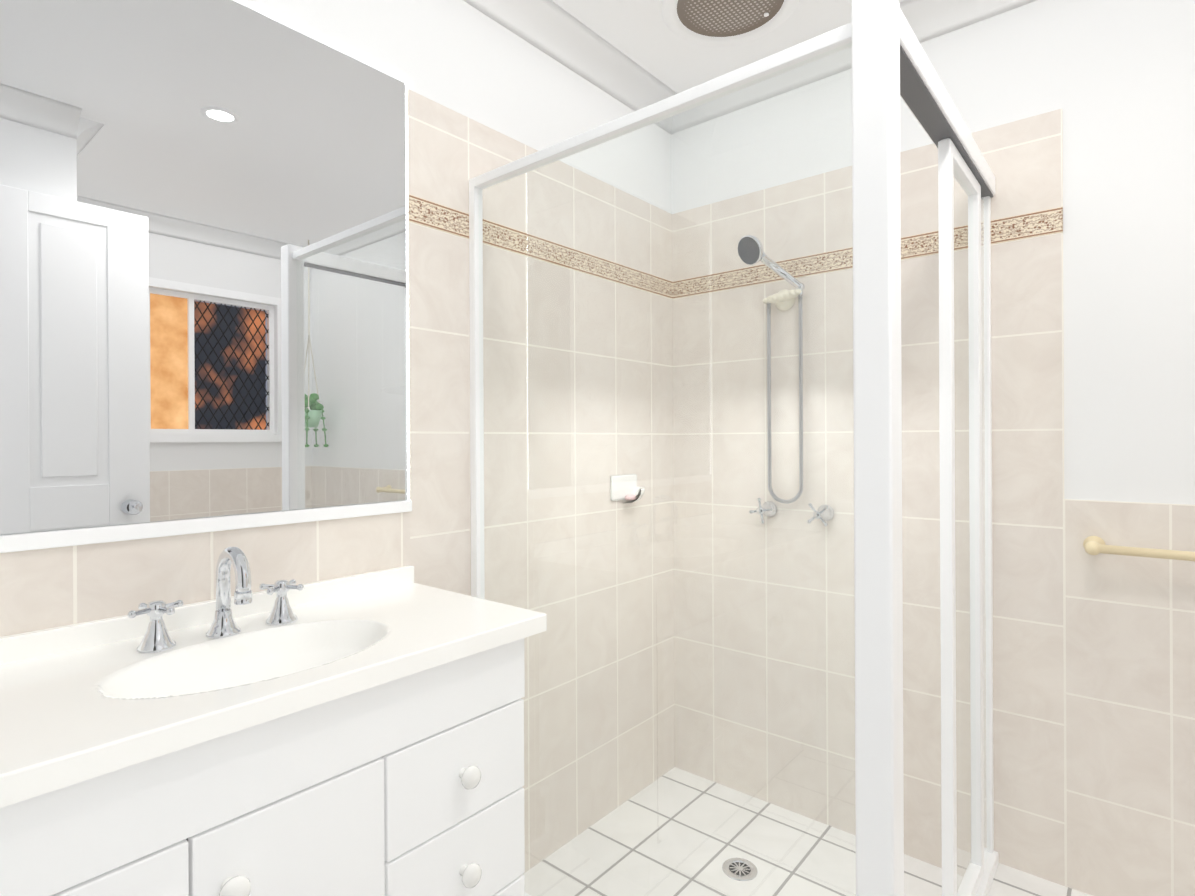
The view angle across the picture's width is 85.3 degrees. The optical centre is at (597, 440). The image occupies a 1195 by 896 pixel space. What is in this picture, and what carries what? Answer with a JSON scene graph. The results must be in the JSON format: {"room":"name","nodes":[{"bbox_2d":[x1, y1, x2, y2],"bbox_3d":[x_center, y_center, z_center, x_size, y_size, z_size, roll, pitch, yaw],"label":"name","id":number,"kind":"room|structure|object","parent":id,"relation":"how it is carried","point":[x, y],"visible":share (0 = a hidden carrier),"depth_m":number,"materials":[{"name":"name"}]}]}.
{"room":"bathroom","nodes":[
{"label":"bathroom","id":0,"kind":"room"},
{"bbox_2d":[235,0,670,213],"bbox_3d":[-0.447,0.010,1.597,0.100,2.630,2.330,0,0,40],"label":"wall","id":1,"kind":"structure","parent":0,"point":[462,57],"depth_m":1.71,"materials":[{"name":"white paint"}]},
{"bbox_2d":[0,512,409,636],"bbox_3d":[-0.763,0.642,1.133,0.008,0.970,1.008,0,0,40],"label":"tile backsplash","id":2,"kind":"structure","parent":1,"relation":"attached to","point":[40,589],"depth_m":1.15,"materials":[{"name":"beige tile"}]},
{"bbox_2d":[0,0,411,552],"bbox_3d":[-0.762,-0.333,1.131,0.017,1.001,1.003,0,0,40],"label":"mirror","id":3,"kind":"object","parent":1,"relation":"attached to","point":[204,316],"visible":1,"depth_m":1.17,"materials":[{"name":"silver metal"}]},
{"bbox_2d":[407,89,674,871],"bbox_3d":[-0.081,0.185,1.948,0.008,2.020,1.122,0,0,40],"label":"shower wall tiles","id":4,"kind":"structure","parent":1,"relation":"attached to","point":[451,152],"depth_m":1.89,"materials":[{"name":"beige tile"}]},
{"bbox_2d":[408,194,672,298],"bbox_3d":[-0.084,-0.547,1.948,0.010,0.064,1.122,0,0,40],"label":"decorative tile border","id":5,"kind":"structure","parent":4,"relation":"attached to","point":[431,214],"depth_m":1.81,"materials":[{"name":"beige tile"}]},
{"bbox_2d":[610,474,644,502],"bbox_3d":[0.089,0.159,2.134,0.136,0.094,0.136,0,0,40],"label":"soap dish","id":6,"kind":"object","parent":4,"relation":"attached to","point":[634,491],"depth_m":2.12,"materials":[{"name":"white ceramic"}]},
{"bbox_2d":[463,0,678,127],"bbox_3d":[-0.411,-1.162,1.502,0.085,0.085,2.040,0,0,40],"label":"crown molding","id":7,"kind":"structure","parent":1,"relation":"attached to","point":[555,31],"depth_m":1.93,"materials":[{"name":"white paint"}]},
{"bbox_2d":[552,0,904,93],"bbox_3d":[0.638,-1.260,0.680,2.950,0.100,2.330,0,0,40],"label":"ceiling","id":8,"kind":"structure","parent":0,"point":[642,34],"depth_m":1.94,"materials":[{"name":"white paint"}]},
{"bbox_2d":[662,0,798,45],"bbox_3d":[0.366,-1.202,1.790,0.376,0.014,0.376,0,0,40],"label":"ceiling vent","id":9,"kind":"object","parent":8,"relation":"in","point":[717,22],"visible":1,"depth_m":1.84,"materials":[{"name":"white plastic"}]},
{"bbox_2d":[523,767,963,895],"bbox_3d":[0.359,1.257,1.782,1.088,0.128,1.020,0,0,40],"label":"floor","id":10,"kind":"structure","parent":0,"point":[922,878],"depth_m":1.87,"materials":[{"name":"tile"}]},
{"bbox_2d":[722,858,757,880],"bbox_3d":[0.396,1.191,1.803,0.096,0.003,0.096,0,0,40],"label":"floor drain","id":11,"kind":"object","parent":10,"relation":"on","point":[747,872],"depth_m":1.80,"materials":[{"name":"silver metal"}]},
{"bbox_2d":[671,0,1194,504],"bbox_3d":[1.399,0.001,1.503,2.850,2.630,0.100,0,0,40],"label":"wall","id":12,"kind":"structure","parent":0,"point":[1113,80],"depth_m":1.58,"materials":[{"name":"white paint"}]},
{"bbox_2d":[662,0,1036,133],"bbox_3d":[1.296,-1.171,1.464,2.750,0.085,0.085,0,0,40],"label":"crown molding","id":13,"kind":"structure","parent":12,"relation":"attached to","point":[928,19],"depth_m":1.96,"materials":[{"name":"white paint"}]},
{"bbox_2d":[672,109,1065,886],"bbox_3d":[0.722,0.181,2.002,1.170,2.020,0.008,0,0,40],"label":"shower wall tiles","id":14,"kind":"structure","parent":12,"relation":"attached to","point":[1024,159],"depth_m":1.97,"materials":[{"name":"beige tile"}]},
{"bbox_2d":[738,235,833,525],"bbox_3d":[0.578,-0.185,2.007,0.261,0.903,0.165,0,0,40],"label":"fittings","id":15,"kind":"object","parent":14,"relation":"attached to","point":[766,260],"depth_m":2.03,"materials":[{"name":"silver metal"}]},
{"bbox_2d":[673,207,1062,298],"bbox_3d":[0.718,-0.551,2.001,1.170,0.064,0.010,0,0,40],"label":"tiles border east","id":16,"kind":"structure","parent":14,"relation":"attached to","point":[1031,225],"depth_m":1.96,"materials":[{"name":"beige tile"}]},
{"bbox_2d":[1064,499,1194,895],"bbox_3d":[1.778,0.629,1.118,1.580,0.970,0.008,0,0,40],"label":"dado","id":17,"kind":"object","parent":12,"relation":"attached to","point":[1130,716],"visible":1,"depth_m":1.54,"materials":[{"name":"beige tile"}]},
{"bbox_2d":[1083,536,1194,560],"bbox_3d":[1.429,0.254,1.350,0.674,0.044,0.080,0,0,40],"label":"towel rail","id":18,"kind":"object","parent":17,"relation":"attached to","point":[1094,545],"visible":1,"depth_m":1.48,"materials":[{"name":"beige"}]},
{"bbox_2d":[988,863,1090,895],"bbox_3d":[0.651,1.220,0.681,2.950,0.200,2.330,0,0,40],"label":"floor","id":19,"kind":"structure","parent":0,"point":[1008,881],"depth_m":1.62,"materials":[{"name":"tile"}]},
{"bbox_2d":[0,546,546,895],"bbox_3d":[-0.583,0.651,0.983,0.458,0.950,1.000,0,0,40],"label":"bathroom vanity","id":20,"kind":"object","parent":19,"relation":"on","point":[362,734],"visible":1,"depth_m":0.95,"materials":[{"name":"white wood"}]},
{"bbox_2d":[469,0,998,895],"bbox_3d":[0.363,0.214,1.675,1.019,1.815,0.951,0,0,40],"label":"screen","id":21,"kind":"object","parent":19,"relation":"on","point":[891,64],"visible":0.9,"depth_m":1.23,"materials":[{"name":"white"}]}
]}

